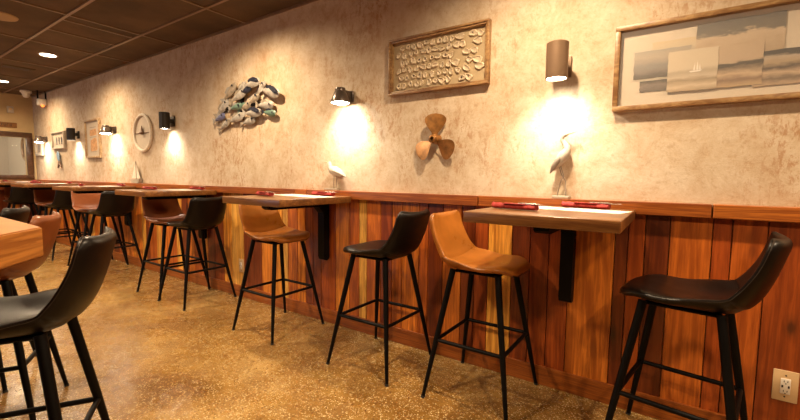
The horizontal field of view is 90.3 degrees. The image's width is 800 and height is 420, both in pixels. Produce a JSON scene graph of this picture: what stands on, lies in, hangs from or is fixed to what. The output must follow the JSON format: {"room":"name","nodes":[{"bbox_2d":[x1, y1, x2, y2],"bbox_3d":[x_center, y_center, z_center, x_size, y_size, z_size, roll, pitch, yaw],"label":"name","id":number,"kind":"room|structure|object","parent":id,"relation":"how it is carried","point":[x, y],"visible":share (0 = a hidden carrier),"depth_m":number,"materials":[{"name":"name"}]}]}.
{"room":"cafe","nodes":[
{"label":"cafe","id":0,"kind":"room"},
{"bbox_2d":[0,136,25,174],"bbox_3d":[-9.176,-0.801,7.203,2.870,2.680,3.800,4,6,34],"label":"wall","id":1,"kind":"structure","parent":0,"point":[12,162],"depth_m":9.27,"materials":[{"name":"beige paint"}]},
{"bbox_2d":[20,138,24,160],"bbox_3d":[-7.997,-1.315,8.502,0.528,0.552,0.060,4,6,34],"label":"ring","id":2,"kind":"object","parent":1,"relation":"attached to","point":[22,139],"visible":0.36,"depth_m":8.59,"materials":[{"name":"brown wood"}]},
{"bbox_2d":[0,92,36,204],"bbox_3d":[-9.176,-0.585,4.546,0.120,2.680,7.600,4,6,34],"label":"wall","id":3,"kind":"structure","parent":0,"point":[22,115],"depth_m":7.41,"materials":[{"name":"paint"}]},
{"bbox_2d":[0,122,16,127],"bbox_3d":[-7.245,-1.549,7.160,0.023,0.090,0.520,4,6,34],"label":"sign","id":4,"kind":"object","parent":3,"relation":"attached to","point":[2,124],"visible":1,"depth_m":7.27,"materials":[{"name":"brown wood"}]},
{"bbox_2d":[7,106,13,112],"bbox_3d":[-7.137,-1.839,7.289,0.024,0.120,0.090,4,6,34],"label":"wall control","id":5,"kind":"object","parent":3,"relation":"attached to","point":[10,109],"visible":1,"depth_m":7.28,"materials":[{"name":"beige plastic"}]},
{"bbox_2d":[0,131,34,178],"bbox_3d":[-7.353,-0.989,7.105,0.110,0.870,1.200,4,6,34],"label":"window","id":6,"kind":"structure","parent":3,"relation":"in","point":[28,136],"depth_m":7.50,"materials":[{"name":"brown wood"}]},
{"bbox_2d":[0,187,37,222],"bbox_3d":[-9.083,0.191,4.631,0.022,0.920,7.404,4,6,34],"label":"trim","id":7,"kind":"structure","parent":3,"relation":"attached to","point":[3,204],"depth_m":7.31,"materials":[{"name":"brown wood"}]},
{"bbox_2d":[0,0,306,95],"bbox_3d":[-4.596,-1.696,1.537,16.700,0.120,7.950,4,6,34],"label":"ceiling","id":8,"kind":"structure","parent":0,"point":[137,16],"depth_m":4.01,"materials":[{"name":"wood"}]},
{"bbox_2d":[0,11,18,21],"bbox_3d":[-3.715,-1.794,3.677,0.280,0.012,0.280,4,6,34],"label":"ceiling speaker","id":9,"kind":"object","parent":8,"relation":"attached to","point":[4,16],"visible":1,"depth_m":3.70},
{"bbox_2d":[0,64,35,71],"bbox_3d":[-5.280,-1.959,5.491,0.200,0.010,0.340,4,6,34],"label":"ceiling vent","id":10,"kind":"object","parent":8,"relation":"in","point":[1,65],"visible":1,"depth_m":5.46,"materials":[{"name":"metal"}]},
{"bbox_2d":[20,90,31,97],"bbox_3d":[-6.596,-2.042,7.019,0.160,0.120,0.159,4,6,34],"label":"security camera","id":11,"kind":"object","parent":8,"relation":"attached to","point":[25,93],"visible":1,"depth_m":6.98,"materials":[{"name":"white plastic"}]},
{"bbox_2d":[37,52,58,57],"bbox_3d":[-4.324,-1.902,4.889,0.200,0.005,0.200,4,6,34],"label":"recessed light","id":12,"kind":"object","parent":8,"relation":"in","point":[39,53],"visible":1,"depth_m":4.89,"materials":[{"name":"beige"}]},
{"bbox_2d":[0,0,245,93],"bbox_3d":[-3.465,-1.545,0.633,13.600,0.014,7.480,4,6,34],"label":"grid","id":13,"kind":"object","parent":8,"relation":"attached to","point":[87,2],"depth_m":4.11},
{"bbox_2d":[0,242,658,419],"bbox_3d":[-4.683,1.101,1.682,16.700,0.120,7.750,4,6,34],"label":"floor","id":14,"kind":"structure","parent":0,"point":[152,359],"depth_m":2.50,"materials":[{"name":"beige concrete"}]},
{"bbox_2d":[4,187,29,223],"bbox_3d":[-6.871,0.050,7.252,0.559,1.030,0.537,4,6,34],"label":"bar stool","id":15,"kind":"object","parent":14,"relation":"on","point":[7,190],"visible":0.11,"depth_m":7.19,"materials":[{"name":"brown leather"}]},
{"bbox_2d":[0,205,35,392],"bbox_3d":[-2.513,0.498,2.318,0.559,1.030,0.537,-2,5,-28],"label":"bar stool","id":16,"kind":"object","parent":14,"relation":"on","point":[22,214],"visible":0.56,"depth_m":2.30,"materials":[{"name":"black leather"}]},
{"bbox_2d":[3,187,38,215],"bbox_3d":[-6.482,0.087,6.855,0.559,1.030,0.537,4,6,34],"label":"bar stool","id":17,"kind":"object","parent":14,"relation":"on","point":[18,195],"visible":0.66,"depth_m":6.67,"materials":[{"name":"black leather"}]},
{"bbox_2d":[0,217,42,269],"bbox_3d":[-2.217,0.569,1.176,2.880,1.075,1.365,4,6,34],"label":"table","id":18,"kind":"object","parent":14,"relation":"on","point":[20,242],"visible":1,"depth_m":1.05,"materials":[{"name":"brown wood"}]},
{"bbox_2d":[0,211,68,419],"bbox_3d":[-1.996,0.534,1.942,0.559,1.030,0.537,-2,5,-28],"label":"bar stool","id":19,"kind":"object","parent":14,"relation":"on","point":[50,224],"visible":0.67,"depth_m":1.90,"materials":[{"name":"brown leather"}]},
{"bbox_2d":[34,190,79,244],"bbox_3d":[-5.451,0.144,6.286,0.559,1.030,0.537,4,6,34],"label":"bar stool","id":20,"kind":"object","parent":14,"relation":"on","point":[42,198],"visible":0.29,"depth_m":6.31,"materials":[{"name":"brown leather"}]},
{"bbox_2d":[0,226,116,419],"bbox_3d":[-1.277,0.592,1.337,0.559,1.030,0.537,-2,5,-25],"label":"bar stool","id":21,"kind":"object","parent":14,"relation":"on","point":[31,316],"visible":1,"depth_m":1.28,"materials":[{"name":"black leather"}]},
{"bbox_2d":[45,190,88,260],"bbox_3d":[-4.929,0.181,5.906,0.559,1.030,0.537,4,6,34],"label":"bar stool","id":22,"kind":"object","parent":14,"relation":"on","point":[62,200],"visible":0.56,"depth_m":5.70,"materials":[{"name":"black leather"}]},
{"bbox_2d":[67,191,126,265],"bbox_3d":[-4.114,0.233,5.375,0.559,1.030,0.537,4,6,34],"label":"bar stool","id":23,"kind":"object","parent":14,"relation":"on","point":[81,203],"visible":0.42,"depth_m":5.38,"materials":[{"name":"brown leather"}]},
{"bbox_2d":[87,191,144,269],"bbox_3d":[-3.625,0.267,5.019,0.559,1.030,0.537,4,6,34],"label":"bar stool","id":24,"kind":"object","parent":14,"relation":"on","point":[110,204],"visible":0.86,"depth_m":4.89,"materials":[{"name":"black leather"}]},
{"bbox_2d":[136,197,210,299],"bbox_3d":[-2.430,0.344,4.229,0.559,1.030,0.537,4,6,34],"label":"bar stool","id":25,"kind":"object","parent":14,"relation":"on","point":[160,212],"visible":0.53,"depth_m":4.23,"materials":[{"name":"brown leather"}]},
{"bbox_2d":[157,196,236,310],"bbox_3d":[-1.982,0.376,3.901,0.559,1.030,0.537,4,6,34],"label":"bar stool","id":26,"kind":"object","parent":14,"relation":"on","point":[202,213],"visible":0.98,"depth_m":3.76,"materials":[{"name":"black leather"}]},
{"bbox_2d":[232,204,324,344],"bbox_3d":[-1.002,0.442,3.222,0.559,1.030,0.537,4,6,34],"label":"bar stool","id":27,"kind":"object","parent":14,"relation":"on","point":[260,224],"visible":0.86,"depth_m":3.20,"materials":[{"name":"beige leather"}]},
{"bbox_2d":[326,209,430,386],"bbox_3d":[-0.103,0.499,2.634,0.559,1.030,0.537,4,6,34],"label":"bar stool","id":28,"kind":"object","parent":14,"relation":"on","point":[409,229],"visible":0.99,"depth_m":2.48,"materials":[{"name":"black leather"}]},
{"bbox_2d":[421,210,537,419],"bbox_3d":[0.453,0.534,2.280,0.559,1.030,0.537,4,6,34],"label":"bar stool","id":29,"kind":"object","parent":14,"relation":"on","point":[453,244],"visible":1,"depth_m":2.22,"materials":[{"name":"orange leather"}]},
{"bbox_2d":[605,231,792,419],"bbox_3d":[1.222,0.591,1.679,0.559,1.030,0.537,5,6,43],"label":"bar stool","id":30,"kind":"object","parent":14,"relation":"on","point":[715,298],"visible":1,"depth_m":1.63,"materials":[{"name":"black leather"}]},
{"bbox_2d":[32,0,799,413],"bbox_3d":[-1.334,-0.447,3.888,13.820,2.680,0.150,4,6,34],"label":"wall","id":31,"kind":"structure","parent":0,"point":[505,133],"depth_m":2.73,"materials":[{"name":"paint"}]},
{"bbox_2d":[0,182,44,210],"bbox_3d":[-6.844,-0.232,7.116,0.630,0.541,0.731,4,6,34],"label":"table","id":32,"kind":"object","parent":31,"relation":"attached to","point":[2,184],"visible":0.24,"depth_m":6.91,"materials":[{"name":"brown wood"}]},
{"bbox_2d":[34,142,43,155],"bbox_3d":[-6.723,-1.163,7.417,0.400,0.300,0.035,4,6,34],"label":"framed picture","id":33,"kind":"object","parent":31,"relation":"attached to","point":[39,147],"visible":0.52,"depth_m":7.42},
{"bbox_2d":[33,136,47,142],"bbox_3d":[-6.435,-1.261,7.118,0.150,0.124,0.190,4,6,34],"label":"wall sconce","id":34,"kind":"object","parent":31,"relation":"attached to","point":[38,139],"visible":1,"depth_m":7.08,"materials":[{"name":"silver metal"}]},
{"bbox_2d":[36,90,46,106],"bbox_3d":[-6.318,-1.961,7.023,0.124,0.297,0.134,4,6,34],"label":"fire alarm","id":35,"kind":"object","parent":31,"relation":"attached to","point":[43,102],"visible":0.99,"depth_m":6.99,"materials":[{"name":"white plastic"}]},
{"bbox_2d":[11,183,78,215],"bbox_3d":[-5.391,-0.136,6.127,0.630,0.541,0.731,4,6,34],"label":"table","id":36,"kind":"object","parent":31,"relation":"attached to","point":[32,186],"visible":0.56,"depth_m":5.93,"materials":[{"name":"brown wood"}]},
{"bbox_2d":[51,130,66,148],"bbox_3d":[-5.840,-1.194,6.806,0.620,0.290,0.040,4,6,34],"label":"framed picture","id":37,"kind":"object","parent":31,"relation":"attached to","point":[58,139],"visible":1,"depth_m":6.80},
{"bbox_2d":[56,151,61,167],"bbox_3d":[-5.838,-0.860,6.818,0.188,0.290,0.042,4,6,34],"label":"ornament","id":38,"kind":"object","parent":31,"relation":"attached to","point":[57,153],"visible":1,"depth_m":6.80,"materials":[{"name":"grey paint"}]},
{"bbox_2d":[66,128,79,140],"bbox_3d":[-5.154,-1.191,6.266,0.112,0.187,0.156,4,6,34],"label":"wall sconce","id":39,"kind":"object","parent":31,"relation":"attached to","point":[70,132],"visible":1,"depth_m":6.22,"materials":[{"name":"black metal"}]},
{"bbox_2d":[84,118,101,157],"bbox_3d":[-4.613,-1.071,5.978,0.550,0.575,0.034,4,6,34],"label":"framed picture","id":40,"kind":"object","parent":31,"relation":"attached to","point":[92,127],"visible":1,"depth_m":5.98,"materials":[{"name":"brown wood"}]},
{"bbox_2d":[52,185,135,225],"bbox_3d":[-3.856,-0.035,5.082,0.630,0.541,0.731,4,6,34],"label":"table","id":41,"kind":"object","parent":31,"relation":"attached to","point":[76,189],"visible":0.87,"depth_m":4.89,"materials":[{"name":"brown wood"}]},
{"bbox_2d":[99,125,116,133],"bbox_3d":[-4.025,-1.102,5.478,0.150,0.124,0.190,4,6,34],"label":"wall sconce","id":42,"kind":"object","parent":31,"relation":"attached to","point":[105,129],"visible":1,"depth_m":5.43,"materials":[{"name":"silver metal"}]},
{"bbox_2d":[133,113,152,152],"bbox_3d":[-3.278,-0.979,5.057,0.492,0.492,0.056,4,6,34],"label":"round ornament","id":43,"kind":"object","parent":31,"relation":"attached to","point":[142,127],"visible":1,"depth_m":5.05,"materials":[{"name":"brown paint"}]},
{"bbox_2d":[115,189,216,238],"bbox_3d":[-2.337,0.066,4.049,0.630,0.541,0.731,4,6,34],"label":"table","id":44,"kind":"object","parent":31,"relation":"attached to","point":[147,194],"visible":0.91,"depth_m":3.85,"materials":[{"name":"brown wood"}]},
{"bbox_2d":[142,186,156,189],"bbox_3d":[-2.515,-0.224,4.016,0.286,0.034,0.064,4,6,35],"label":"roll","id":45,"kind":"object","parent":44,"relation":"on","point":[143,187],"visible":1,"depth_m":3.99,"materials":[{"name":"red fabric"}]},
{"bbox_2d":[190,186,204,189],"bbox_3d":[-2.101,-0.230,4.144,0.286,0.034,0.064,4,6,37],"label":"roll","id":46,"kind":"object","parent":44,"relation":"on","point":[191,187],"visible":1,"depth_m":4.11,"materials":[{"name":"red fabric"}]},
{"bbox_2d":[158,112,174,128],"bbox_3d":[-2.695,-1.029,4.592,0.112,0.187,0.156,4,6,34],"label":"wall sconce","id":47,"kind":"object","parent":31,"relation":"attached to","point":[165,121],"visible":1,"depth_m":4.54,"materials":[{"name":"black metal"}]},
{"bbox_2d":[31,0,317,97],"bbox_3d":[-1.357,-1.766,3.708,13.598,0.022,0.012,4,6,34],"label":"trim","id":48,"kind":"structure","parent":31,"relation":"attached to","point":[307,1],"depth_m":4.21,"materials":[{"name":"brown wood"}]},
{"bbox_2d":[239,259,243,272],"bbox_3d":[-1.606,0.563,4.023,0.080,0.133,0.012,4,6,34],"label":"outlet","id":49,"kind":"object","parent":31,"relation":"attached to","point":[241,261],"visible":0.98,"depth_m":4.01,"materials":[{"name":"white plastic"}]},
{"bbox_2d":[212,77,279,133],"bbox_3d":[-1.501,-0.999,3.828,1.089,0.489,0.095,4,6,37],"label":"fish sculpture","id":50,"kind":"object","parent":31,"relation":"attached to","point":[243,88],"visible":1,"depth_m":3.80,"materials":[{"name":"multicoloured metal"}]},
{"bbox_2d":[222,194,350,259],"bbox_3d":[-0.820,0.166,3.016,0.630,0.541,0.731,4,6,34],"label":"table","id":51,"kind":"object","parent":31,"relation":"attached to","point":[276,202],"visible":0.95,"depth_m":2.88,"materials":[{"name":"brown wood"}]},
{"bbox_2d":[256,191,275,195],"bbox_3d":[-1.002,-0.124,2.979,0.064,0.034,0.286,-3,6,-41],"label":"roll","id":52,"kind":"object","parent":51,"relation":"on","point":[267,193],"visible":1,"depth_m":2.94,"materials":[{"name":"red fabric"}]},
{"bbox_2d":[274,194,306,195],"bbox_3d":[-0.866,-0.120,3.178,0.200,0.001,0.330,-4,6,-44],"label":"placemat","id":53,"kind":"object","parent":51,"relation":"on","point":[274,194],"visible":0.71,"depth_m":3.23,"materials":[{"name":"white paper"}]},
{"bbox_2d":[294,195,329,197],"bbox_3d":[-0.663,-0.101,2.980,0.330,0.001,0.200,5,6,41],"label":"placemat","id":54,"kind":"object","parent":51,"relation":"on","point":[309,196],"visible":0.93,"depth_m":2.96,"materials":[{"name":"white paper"}]},
{"bbox_2d":[312,191,338,195],"bbox_3d":[-0.584,-0.130,3.110,0.286,0.034,0.064,4,6,39],"label":"roll","id":55,"kind":"object","parent":51,"relation":"on","point":[326,193],"visible":0.99,"depth_m":3.08,"materials":[{"name":"red fabric"}]},
{"bbox_2d":[330,87,353,104],"bbox_3d":[-0.443,-0.865,3.039,0.150,0.124,0.190,4,6,34],"label":"wall sconce","id":56,"kind":"object","parent":31,"relation":"attached to","point":[341,96],"visible":1,"depth_m":2.98,"materials":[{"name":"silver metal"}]},
{"bbox_2d":[56,237,739,419],"bbox_3d":[-1.413,0.837,3.924,13.446,0.114,0.034,4,6,34],"label":"baseboard","id":57,"kind":"structure","parent":31,"relation":"attached to","point":[595,390],"depth_m":2.58,"materials":[{"name":"brown wood"}]},
{"bbox_2d":[33,179,799,222],"bbox_3d":[-1.411,-0.186,3.826,13.446,0.064,0.070,4,6,34],"label":"trim","id":58,"kind":"structure","parent":31,"relation":"attached to","point":[698,210],"depth_m":2.28,"materials":[{"name":"brown wood"}]},
{"bbox_2d":[130,162,142,182],"bbox_3d":[-3.449,-0.492,5.200,0.250,0.280,0.044,4,6,34],"label":"sailboat figurine","id":59,"kind":"object","parent":58,"relation":"on","point":[136,175],"visible":0.97,"depth_m":5.19,"materials":[{"name":"white wood"}]},
{"bbox_2d":[324,162,345,189],"bbox_3d":[-0.523,-0.275,3.209,0.244,0.232,0.083,4,6,34],"label":"figurine","id":60,"kind":"object","parent":58,"relation":"on","point":[336,171],"visible":1,"depth_m":3.18,"materials":[{"name":"white wood"}]},
{"bbox_2d":[550,131,576,198],"bbox_3d":[0.908,-0.250,2.226,0.131,0.372,0.072,4,6,34],"label":"heron figurine","id":61,"kind":"object","parent":58,"relation":"on","point":[562,157],"visible":1,"depth_m":2.21,"materials":[{"name":"white wood"}]},
{"bbox_2d":[38,185,799,419],"bbox_3d":[-1.416,0.315,3.895,13.476,0.960,0.022,4,6,34],"label":"wainscoting","id":62,"kind":"structure","parent":31,"relation":"attached to","point":[585,352],"depth_m":2.29,"materials":[{"name":"brown wood"}]},
{"bbox_2d":[416,113,454,159],"bbox_3d":[0.232,-0.491,2.669,0.315,0.309,0.083,4,6,34],"label":"propeller","id":63,"kind":"object","parent":31,"relation":"attached to","point":[435,122],"visible":1,"depth_m":2.66,"materials":[{"name":"orange metal"}]},
{"bbox_2d":[388,18,491,96],"bbox_3d":[0.239,-0.993,2.653,0.755,0.387,0.042,4,6,34],"label":"shadow box","id":64,"kind":"object","parent":31,"relation":"attached to","point":[457,56],"visible":1,"depth_m":2.63,"materials":[{"name":"brown wood"}]},
{"bbox_2d":[463,206,634,302],"bbox_3d":[0.749,0.270,1.949,0.630,0.541,0.731,4,6,34],"label":"table","id":65,"kind":"object","parent":31,"relation":"attached to","point":[544,221],"visible":0.92,"depth_m":1.72,"materials":[{"name":"brown wood"}]},
{"bbox_2d":[492,201,546,210],"bbox_3d":[0.571,-0.020,1.909,0.064,0.034,0.286,-3,6,-42],"label":"roll","id":66,"kind":"object","parent":65,"relation":"on","point":[520,206],"visible":1,"depth_m":1.89,"materials":[{"name":"red fabric"}]},
{"bbox_2d":[539,206,563,209],"bbox_3d":[0.702,-0.016,2.111,0.200,0.001,0.330,-4,6,-44],"label":"placemat","id":67,"kind":"object","parent":65,"relation":"on","point":[540,207],"visible":0.29,"depth_m":2.08,"materials":[{"name":"white paper"}]},
{"bbox_2d":[561,201,619,208],"bbox_3d":[0.975,-0.026,2.039,0.064,0.034,0.286,-4,6,-44],"label":"roll","id":68,"kind":"object","parent":65,"relation":"on","point":[594,205],"visible":1,"depth_m":2.02,"materials":[{"name":"red fabric"}]},
{"bbox_2d":[550,207,631,213],"bbox_3d":[0.905,0.002,1.912,0.330,0.001,0.200,5,6,44],"label":"placemat","id":69,"kind":"object","parent":65,"relation":"on","point":[564,208],"visible":1,"depth_m":1.90,"materials":[{"name":"white paper"}]},
{"bbox_2d":[545,39,571,81],"bbox_3d":[0.857,-0.791,2.144,0.112,0.187,0.206,4,6,34],"label":"wall sconce","id":70,"kind":"object","parent":31,"relation":"attached to","point":[558,60],"visible":1,"depth_m":2.06,"materials":[{"name":"brown metal"}]},
{"bbox_2d":[612,0,799,111],"bbox_3d":[1.552,-0.697,1.774,1.058,0.423,0.042,4,6,34],"label":"framed collage","id":71,"kind":"object","parent":31,"relation":"attached to","point":[728,55],"visible":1,"depth_m":1.85,"materials":[{"name":"brown wood"}]},
{"bbox_2d":[639,79,666,92],"bbox_3d":[1.268,-0.620,1.986,0.128,0.056,0.002,4,6,34],"label":"print","id":72,"kind":"object","parent":71,"relation":"attached to","point":[645,85],"depth_m":1.99},
{"bbox_2d":[633,45,691,79],"bbox_3d":[1.290,-0.724,1.963,0.239,0.136,0.004,4,6,34],"label":"print","id":73,"kind":"object","parent":71,"relation":"attached to","point":[660,62],"depth_m":1.96},
{"bbox_2d":[652,36,695,49],"bbox_3d":[1.330,-0.795,1.930,0.184,0.063,0.002,4,6,34],"label":"print","id":74,"kind":"object","parent":71,"relation":"on","point":[671,42],"depth_m":1.93},
{"bbox_2d":[666,46,718,91],"bbox_3d":[1.388,-0.666,1.893,0.196,0.193,0.003,4,6,34],"label":"print","id":75,"kind":"object","parent":71,"relation":"attached to","point":[688,68],"depth_m":1.89},
{"bbox_2d":[716,41,764,87],"bbox_3d":[1.524,-0.655,1.803,0.183,0.188,0.003,4,6,34],"label":"print","id":76,"kind":"object","parent":71,"relation":"attached to","point":[739,64],"depth_m":1.79},
{"bbox_2d":[695,10,787,50],"bbox_3d":[1.528,-0.780,1.796,0.313,0.168,0.003,4,6,34],"label":"print","id":77,"kind":"object","parent":71,"relation":"attached to","point":[763,30],"depth_m":1.78},
{"bbox_2d":[752,47,799,86],"bbox_3d":[1.753,-0.613,1.653,0.434,0.154,0.004,4,6,34],"label":"print","id":78,"kind":"object","parent":71,"relation":"attached to","point":[771,66],"depth_m":1.73},
{"bbox_2d":[771,368,799,403],"bbox_3d":[1.710,0.782,1.767,0.084,0.140,0.012,4,6,34],"label":"outlet","id":79,"kind":"object","parent":31,"relation":"attached to","point":[785,384],"visible":1,"depth_m":1.76,"materials":[{"name":"white plastic"}]},
{"bbox_2d":[780,378,790,394],"bbox_3d":[1.709,0.782,1.765,0.033,0.070,0.005,4,6,34],"label":"socket","id":80,"kind":"object","parent":79,"relation":"attached to","point":[785,383],"depth_m":1.76,"materials":[{"name":"white plastic"}]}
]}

